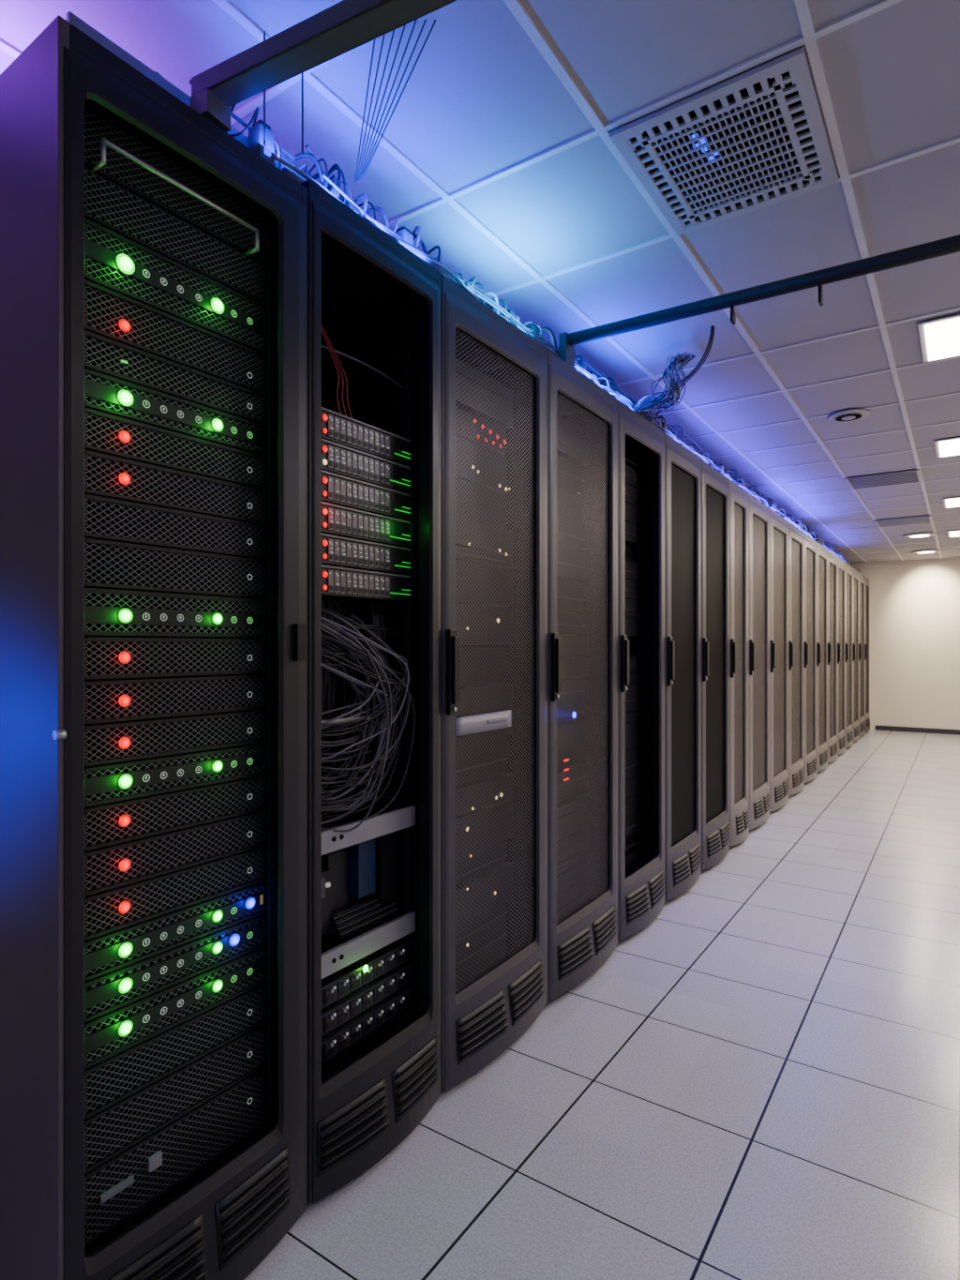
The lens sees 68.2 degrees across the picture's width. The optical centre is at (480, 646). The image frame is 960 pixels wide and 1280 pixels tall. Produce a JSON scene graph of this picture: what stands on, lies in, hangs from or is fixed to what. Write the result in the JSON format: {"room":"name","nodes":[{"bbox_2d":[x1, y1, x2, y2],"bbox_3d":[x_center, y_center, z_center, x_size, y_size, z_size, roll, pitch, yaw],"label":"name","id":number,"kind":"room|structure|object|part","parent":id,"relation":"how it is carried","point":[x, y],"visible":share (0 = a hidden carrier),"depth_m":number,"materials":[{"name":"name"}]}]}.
{"room":"server room","nodes":[
{"label":"server room","id":0,"kind":"room"},
{"bbox_2d":[0,0,959,563],"bbox_3d":[2.908,-1.350,4.190,4.920,0.100,14.800,0,0,34],"label":"ceiling","id":1,"kind":"structure","parent":0,"point":[480,99],"depth_m":2.01,"materials":[{"name":"tile"}]},
{"bbox_2d":[190,0,457,132],"bbox_3d":[0.197,-1.173,1.047,1.700,0.255,0.060,0,0,27],"label":"support beam","id":2,"kind":"structure","parent":1,"relation":"attached to","point":[346,25],"depth_m":1.30,"materials":[{"name":"metal"}]},
{"bbox_2d":[263,19,436,182],"bbox_3d":[-0.252,-1.181,1.537,0.343,0.242,0.298,0,0,34],"label":"wire bundle","id":3,"kind":"object","parent":1,"relation":"hanging from","point":[360,175],"visible":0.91,"depth_m":1.57,"materials":[{"name":"blue plastic"}]},
{"bbox_2d":[0,0,959,563],"bbox_3d":[2.908,-1.296,4.190,4.720,0.007,14.600,0,0,34],"label":"grid","id":4,"kind":"object","parent":1,"relation":"attached to","point":[809,37],"visible":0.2,"depth_m":2.01,"materials":[{"name":"white metal"}]},
{"bbox_2d":[633,325,714,421],"bbox_3d":[0.812,-1.186,3.157,0.214,0.230,0.618,0,0,-10],"label":"cable bundle","id":5,"kind":"object","parent":1,"relation":"attached to","point":[673,384],"visible":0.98,"depth_m":3.08,"materials":[{"name":"blue plastic"}]},
{"bbox_2d":[609,46,838,236],"bbox_3d":[0.657,-1.286,1.867,0.450,0.012,0.519,0,0,34],"label":"ceiling vent","id":6,"kind":"object","parent":1,"relation":"in","point":[756,139],"visible":1,"depth_m":1.82,"materials":[{"name":"white metal"}]},
{"bbox_2d":[828,408,870,422],"bbox_3d":[2.054,-1.283,3.950,0.212,0.018,0.212,0,0,34],"label":"ceiling vent","id":7,"kind":"object","parent":1,"relation":"in","point":[852,414],"visible":1,"depth_m":3.92,"materials":[{"name":"metal"}]},
{"bbox_2d":[843,468,922,490],"bbox_3d":[3.114,-1.286,5.469,0.490,0.012,0.465,0,0,34],"label":"ceiling vent","id":8,"kind":"object","parent":1,"relation":"in","point":[914,475],"visible":1,"depth_m":5.45,"materials":[{"name":"grey metal"}]},
{"bbox_2d":[873,514,933,527],"bbox_3d":[4.343,-1.286,7.269,0.490,0.012,0.465,0,0,34],"label":"ceiling vent","id":9,"kind":"object","parent":1,"relation":"in","point":[880,523],"visible":1,"depth_m":7.25,"materials":[{"name":"grey metal"}]},
{"bbox_2d":[903,532,935,537],"bbox_3d":[5.064,-1.285,8.166,0.318,0.014,0.318,0,0,34],"label":"recessed light","id":10,"kind":"object","parent":1,"relation":"in","point":[919,534],"visible":1,"depth_m":8.11,"materials":[{"name":"beige"}]},
{"bbox_2d":[912,549,939,553],"bbox_3d":[6.023,-1.285,9.570,0.318,0.014,0.318,0,0,34],"label":"recessed light","id":11,"kind":"object","parent":1,"relation":"in","point":[926,550],"visible":1,"depth_m":9.52,"materials":[{"name":"beige"}]},
{"bbox_2d":[918,314,959,362],"bbox_3d":[2.067,-1.287,2.887,0.460,0.010,0.460,0,0,34],"label":"ceiling light panel","id":12,"kind":"object","parent":1,"relation":"in","point":[940,338],"depth_m":2.94,"materials":[{"name":"white plastic"}]},
{"bbox_2d":[934,436,959,457],"bbox_3d":[3.166,-1.287,4.498,0.460,0.010,0.460,0,0,34],"label":"ceiling light panel","id":13,"kind":"object","parent":1,"relation":"in","point":[946,447],"depth_m":4.56,"materials":[{"name":"white plastic"}]},
{"bbox_2d":[943,496,959,508],"bbox_3d":[4.350,-1.287,6.233,0.460,0.010,0.460,0,0,34],"label":"ceiling light panel","id":14,"kind":"object","parent":1,"relation":"in","point":[955,502],"depth_m":6.27,"materials":[{"name":"white plastic"}]},
{"bbox_2d":[948,529,959,537],"bbox_3d":[5.534,-1.287,7.967,0.460,0.010,0.460,0,0,34],"label":"ceiling light panel","id":15,"kind":"object","parent":1,"relation":"in","point":[951,534],"depth_m":8.04,"materials":[{"name":"white plastic"}]},
{"bbox_2d":[243,729,959,1279],"bbox_3d":[2.908,1.320,4.190,4.920,0.100,14.800,0,0,34],"label":"floor","id":16,"kind":"structure","parent":0,"point":[760,1079],"depth_m":2.00,"materials":[{"name":"tile"}]},
{"bbox_2d":[0,15,307,1279],"bbox_3d":[-0.928,0.128,1.622,1.038,2.285,0.532,0,0,34],"label":"rack","id":17,"kind":"object","parent":16,"relation":"on","point":[154,263],"visible":1,"depth_m":1.31,"materials":[{"name":"black metal"}]},
{"bbox_2d":[301,179,441,1203],"bbox_3d":[-0.658,0.115,2.019,1.038,2.310,0.545,0,0,34],"label":"rack","id":18,"kind":"object","parent":16,"relation":"on","point":[374,306],"visible":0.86,"depth_m":1.88,"materials":[{"name":"black metal"}]},
{"bbox_2d":[441,274,547,1090],"bbox_3d":[-0.331,0.115,2.497,1.038,2.310,0.606,0,0,34],"label":"rack","id":19,"kind":"object","parent":16,"relation":"on","point":[494,375],"visible":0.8,"depth_m":2.30,"materials":[{"name":"black metal"}]},
{"bbox_3d":[-0.073,0.070,1.992,0.026,0.240,0.038,0,0,34],"label":"door handle","id":20,"kind":"part","parent":19,"relation":"part of","materials":[{"name":"black plastic"}]},
{"bbox_2d":[66,10,859,572],"bbox_3d":[2.443,-1.090,6.093,0.377,0.100,11.580,0,0,34],"label":"cable tray","id":21,"kind":"object","parent":19,"relation":"on","point":[254,142],"visible":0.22,"depth_m":1.52,"materials":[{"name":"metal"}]},
{"bbox_2d":[154,71,860,571],"bbox_3d":[2.475,-1.116,6.114,0.361,0.135,11.286,0,0,34],"label":"cable bundle","id":22,"kind":"object","parent":21,"relation":"in","point":[334,188],"visible":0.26,"depth_m":2.14,"materials":[{"name":"blue plastic"}]},
{"bbox_3d":[0.015,0.229,2.149,0.004,0.053,0.298,0,0,34],"label":"label plate","id":23,"kind":"part","parent":19,"relation":"part of","materials":[{"name":"silver metal"}]},
{"bbox_3d":[0.052,0.040,2.226,0.001,1.944,0.495,0,0,34],"label":"door panel","id":24,"kind":"part","parent":19,"relation":"part of","materials":[{"name":"grey metal"}]},
{"bbox_2d":[547,349,617,1000],"bbox_3d":[0.013,0.115,3.002,1.038,2.310,0.608,0,0,34],"label":"rack","id":25,"kind":"object","parent":16,"relation":"on","point":[582,416],"visible":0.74,"depth_m":2.83,"materials":[{"name":"black metal"}]},
{"bbox_3d":[0.271,0.070,2.496,0.026,0.240,0.038,0,0,34],"label":"door handle","id":26,"kind":"part","parent":25,"relation":"part of","materials":[{"name":"black plastic"}]},
{"bbox_3d":[0.397,0.040,2.731,0.001,1.944,0.497,0,0,34],"label":"door panel","id":27,"kind":"part","parent":25,"relation":"part of","materials":[{"name":"grey metal"}]},
{"bbox_2d":[617,400,665,940],"bbox_3d":[0.346,0.115,3.489,1.038,2.310,0.564,0,0,34],"label":"rack","id":28,"kind":"object","parent":16,"relation":"on","point":[641,445],"visible":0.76,"depth_m":3.41,"materials":[{"name":"black metal"}]},
{"bbox_3d":[0.616,0.070,3.001,0.026,0.240,0.038,0,0,34],"label":"door handle","id":29,"kind":"part","parent":28,"relation":"part of","materials":[{"name":"black plastic"}]},
{"bbox_2d":[665,434,701,901],"bbox_3d":[0.666,0.115,3.959,1.038,2.310,0.565,0,0,34],"label":"rack","id":30,"kind":"object","parent":16,"relation":"on","point":[683,467],"visible":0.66,"depth_m":3.67,"materials":[{"name":"black metal"}]},
{"bbox_3d":[0.936,0.070,3.470,0.026,0.240,0.038,0,0,34],"label":"door handle","id":31,"kind":"part","parent":30,"relation":"part of","materials":[{"name":"black plastic"}]},
{"bbox_3d":[1.056,0.040,3.696,0.001,1.944,0.444,0,0,34],"label":"door panel","id":32,"kind":"part","parent":30,"relation":"part of","materials":[{"name":"black metal"}]},
{"bbox_2d":[701,459,730,870],"bbox_3d":[0.988,0.115,4.430,1.038,2.310,0.567,0,0,34],"label":"rack","id":33,"kind":"object","parent":16,"relation":"on","point":[715,833],"visible":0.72,"depth_m":4.15,"materials":[{"name":"black metal"}]},
{"bbox_3d":[1.257,0.070,3.940,0.026,0.240,0.038,0,0,34],"label":"door handle","id":34,"kind":"part","parent":33,"relation":"part of","materials":[{"name":"black plastic"}]},
{"bbox_3d":[1.377,0.040,4.167,0.001,1.944,0.446,0,0,34],"label":"door panel","id":35,"kind":"part","parent":33,"relation":"part of","materials":[{"name":"grey metal"}]},
{"bbox_2d":[729,480,749,846],"bbox_3d":[1.283,0.115,4.862,1.038,2.310,0.473,0,0,34],"label":"rack","id":36,"kind":"object","parent":16,"relation":"on","point":[739,817],"visible":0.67,"depth_m":4.63,"materials":[{"name":"grey metal"}]},
{"bbox_3d":[1.579,0.070,4.412,0.026,0.240,0.038,0,0,34],"label":"door handle","id":37,"kind":"part","parent":36,"relation":"part of","materials":[{"name":"black plastic"}]},
{"bbox_3d":[1.674,0.040,4.602,0.001,1.944,0.307,0,0,34],"label":"door panel","id":38,"kind":"part","parent":36,"relation":"part of","materials":[{"name":"grey metal"}]},
{"bbox_2d":[748,493,770,829],"bbox_3d":[1.598,0.115,5.324,1.038,2.310,0.636,0,0,34],"label":"rack","id":39,"kind":"object","parent":16,"relation":"on","point":[759,513],"visible":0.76,"depth_m":5.10,"materials":[{"name":"grey metal"}]},
{"bbox_3d":[1.847,0.070,4.806,0.026,0.240,0.038,0,0,34],"label":"door handle","id":40,"kind":"part","parent":39,"relation":"part of","materials":[{"name":"black plastic"}]},
{"bbox_3d":[1.988,0.040,5.063,0.001,1.944,0.470,0,0,34],"label":"door panel","id":41,"kind":"part","parent":39,"relation":"part of","materials":[{"name":"grey metal"}]},
{"bbox_2d":[769,508,789,812],"bbox_3d":[1.970,0.115,5.869,1.038,2.310,0.676,0,0,34],"label":"rack","id":42,"kind":"object","parent":16,"relation":"on","point":[779,783],"visible":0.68,"depth_m":5.70,"materials":[{"name":"grey metal"}]},
{"bbox_3d":[2.208,0.070,5.335,0.026,0.240,0.038,0,0,34],"label":"door handle","id":43,"kind":"part","parent":42,"relation":"part of","materials":[{"name":"black plastic"}]},
{"bbox_3d":[2.360,0.040,5.608,0.001,1.944,0.510,0,0,34],"label":"door panel","id":44,"kind":"part","parent":42,"relation":"part of","materials":[{"name":"grey metal"}]},
{"bbox_2d":[788,522,804,796],"bbox_3d":[2.353,0.115,6.431,1.038,2.310,0.676,0,0,34],"label":"rack","id":45,"kind":"object","parent":16,"relation":"on","point":[796,774],"visible":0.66,"depth_m":6.23,"materials":[{"name":"grey metal"}]},
{"bbox_3d":[2.591,0.070,5.896,0.026,0.240,0.038,0,0,34],"label":"door handle","id":46,"kind":"part","parent":45,"relation":"part of","materials":[{"name":"black plastic"}]},
{"bbox_3d":[2.744,0.040,6.170,0.001,1.944,0.510,0,0,34],"label":"door panel","id":47,"kind":"part","parent":45,"relation":"part of","materials":[{"name":"grey metal"}]},
{"bbox_2d":[803,532,817,783],"bbox_3d":[2.736,0.115,6.992,1.038,2.310,0.676,0,0,34],"label":"rack","id":48,"kind":"object","parent":16,"relation":"on","point":[810,757],"visible":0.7,"depth_m":6.86,"materials":[{"name":"grey metal"}]},
{"bbox_3d":[2.975,0.070,6.458,0.026,0.240,0.038,0,0,34],"label":"door handle","id":49,"kind":"part","parent":48,"relation":"part of","materials":[{"name":"black plastic"}]},
{"bbox_3d":[3.127,0.040,6.732,0.001,1.944,0.510,0,0,34],"label":"door panel","id":50,"kind":"part","parent":48,"relation":"part of","materials":[{"name":"grey metal"}]},
{"bbox_2d":[816,542,828,772],"bbox_3d":[3.120,0.115,7.554,1.038,2.310,0.676,0,0,34],"label":"rack","id":51,"kind":"object","parent":16,"relation":"on","point":[822,755],"visible":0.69,"depth_m":7.42,"materials":[{"name":"grey metal"}]},
{"bbox_3d":[3.358,0.070,7.020,0.026,0.240,0.038,0,0,34],"label":"door handle","id":52,"kind":"part","parent":51,"relation":"part of","materials":[{"name":"black plastic"}]},
{"bbox_3d":[3.510,0.040,7.293,0.001,1.944,0.510,0,0,34],"label":"door panel","id":53,"kind":"part","parent":51,"relation":"part of","materials":[{"name":"grey metal"}]},
{"bbox_2d":[828,550,838,763],"bbox_3d":[3.503,0.115,8.116,1.038,2.310,0.676,0,0,34],"label":"rack","id":54,"kind":"object","parent":16,"relation":"on","point":[833,745],"visible":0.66,"depth_m":7.95,"materials":[{"name":"grey metal"}]},
{"bbox_3d":[3.741,0.070,7.581,0.026,0.240,0.038,0,0,34],"label":"door handle","id":55,"kind":"part","parent":54,"relation":"part of","materials":[{"name":"black plastic"}]},
{"bbox_3d":[3.893,0.040,7.855,0.001,1.944,0.510,0,0,34],"label":"door panel","id":56,"kind":"part","parent":54,"relation":"part of","materials":[{"name":"grey metal"}]},
{"bbox_2d":[837,557,846,754],"bbox_3d":[3.886,0.115,8.677,1.038,2.310,0.676,0,0,34],"label":"rack","id":57,"kind":"object","parent":16,"relation":"on","point":[841,567],"visible":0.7,"depth_m":8.57,"materials":[{"name":"grey metal"}]},
{"bbox_3d":[4.125,0.070,8.143,0.026,0.240,0.038,0,0,34],"label":"door handle","id":58,"kind":"part","parent":57,"relation":"part of","materials":[{"name":"black plastic"}]},
{"bbox_3d":[4.277,0.040,8.417,0.001,1.944,0.510,0,0,34],"label":"door panel","id":59,"kind":"part","parent":57,"relation":"part of","materials":[{"name":"grey metal"}]},
{"bbox_2d":[844,562,853,748],"bbox_3d":[4.270,0.115,9.239,1.038,2.310,0.676,0,0,34],"label":"rack","id":60,"kind":"object","parent":16,"relation":"on","point":[849,569],"visible":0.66,"depth_m":9.13,"materials":[{"name":"grey metal"}]},
{"bbox_3d":[4.508,0.070,8.705,0.026,0.240,0.038,0,0,34],"label":"door handle","id":61,"kind":"part","parent":60,"relation":"part of","materials":[{"name":"black plastic"}]},
{"bbox_3d":[4.660,0.040,8.979,0.001,1.944,0.510,0,0,34],"label":"door panel","id":62,"kind":"part","parent":60,"relation":"part of","materials":[{"name":"grey metal"}]},
{"bbox_2d":[852,567,859,741],"bbox_3d":[4.653,0.115,9.801,1.038,2.310,0.676,0,0,34],"label":"rack","id":63,"kind":"object","parent":16,"relation":"on","point":[855,574],"visible":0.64,"depth_m":9.61,"materials":[{"name":"grey metal"}]},
{"bbox_3d":[4.891,0.070,9.266,0.026,0.240,0.038,0,0,34],"label":"door handle","id":64,"kind":"part","parent":63,"relation":"part of","materials":[{"name":"black plastic"}]},
{"bbox_3d":[5.043,0.040,9.540,0.001,1.944,0.510,0,0,34],"label":"door panel","id":65,"kind":"part","parent":63,"relation":"part of","materials":[{"name":"grey metal"}]},
{"bbox_2d":[858,572,865,736],"bbox_3d":[5.036,0.115,10.362,1.038,2.310,0.676,0,0,34],"label":"rack","id":66,"kind":"object","parent":16,"relation":"on","point":[862,721],"visible":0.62,"depth_m":10.30,"materials":[{"name":"grey metal"}]},
{"bbox_3d":[5.274,0.070,9.828,0.026,0.240,0.038,0,0,34],"label":"door handle","id":67,"kind":"part","parent":66,"relation":"part of","materials":[{"name":"black plastic"}]},
{"bbox_3d":[5.427,0.040,10.102,0.001,1.944,0.510,0,0,34],"label":"door panel","id":68,"kind":"part","parent":66,"relation":"part of","materials":[{"name":"grey metal"}]},
{"bbox_2d":[864,576,870,731],"bbox_3d":[5.408,0.115,10.908,1.038,2.310,0.636,0,0,34],"label":"rack","id":69,"kind":"object","parent":16,"relation":"on","point":[866,580],"visible":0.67,"depth_m":10.83,"materials":[{"name":"grey metal"}]},
{"bbox_3d":[5.658,0.070,10.390,0.026,0.240,0.038,0,0,34],"label":"door handle","id":70,"kind":"part","parent":69,"relation":"part of","materials":[{"name":"black plastic"}]},
{"bbox_3d":[5.799,0.040,10.647,0.001,1.944,0.470,0,0,34],"label":"door panel","id":71,"kind":"part","parent":69,"relation":"part of","materials":[{"name":"grey metal"}]},
{"bbox_2d":[852,557,959,729],"bbox_3d":[7.051,-0.015,10.261,4.720,2.570,0.100,0,0,34],"label":"wall","id":72,"kind":"structure","parent":0,"point":[914,605],"depth_m":10.58,"materials":[{"name":"beige paint"}]},
{"bbox_2d":[875,724,959,735],"bbox_3d":[7.515,1.235,9.877,3.520,0.070,0.012,0,0,34],"label":"baseboard","id":73,"kind":"structure","parent":72,"relation":"attached to","point":[879,728],"depth_m":10.55,"materials":[{"name":"black rubber"}]},
{"bbox_3d":[4.898,-0.015,2.832,0.100,2.570,14.800,0,0,34],"label":"wall","id":74,"kind":"structure","parent":0,"visible":0},
{"bbox_2d":[559,234,959,368],"bbox_3d":[1.814,-1.101,1.623,3.630,0.122,0.077,0,0,34],"label":"overhead rail","id":75,"kind":"object","parent":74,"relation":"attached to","point":[951,245],"visible":0.97,"depth_m":2.23,"materials":[{"name":"black metal"}]}
]}

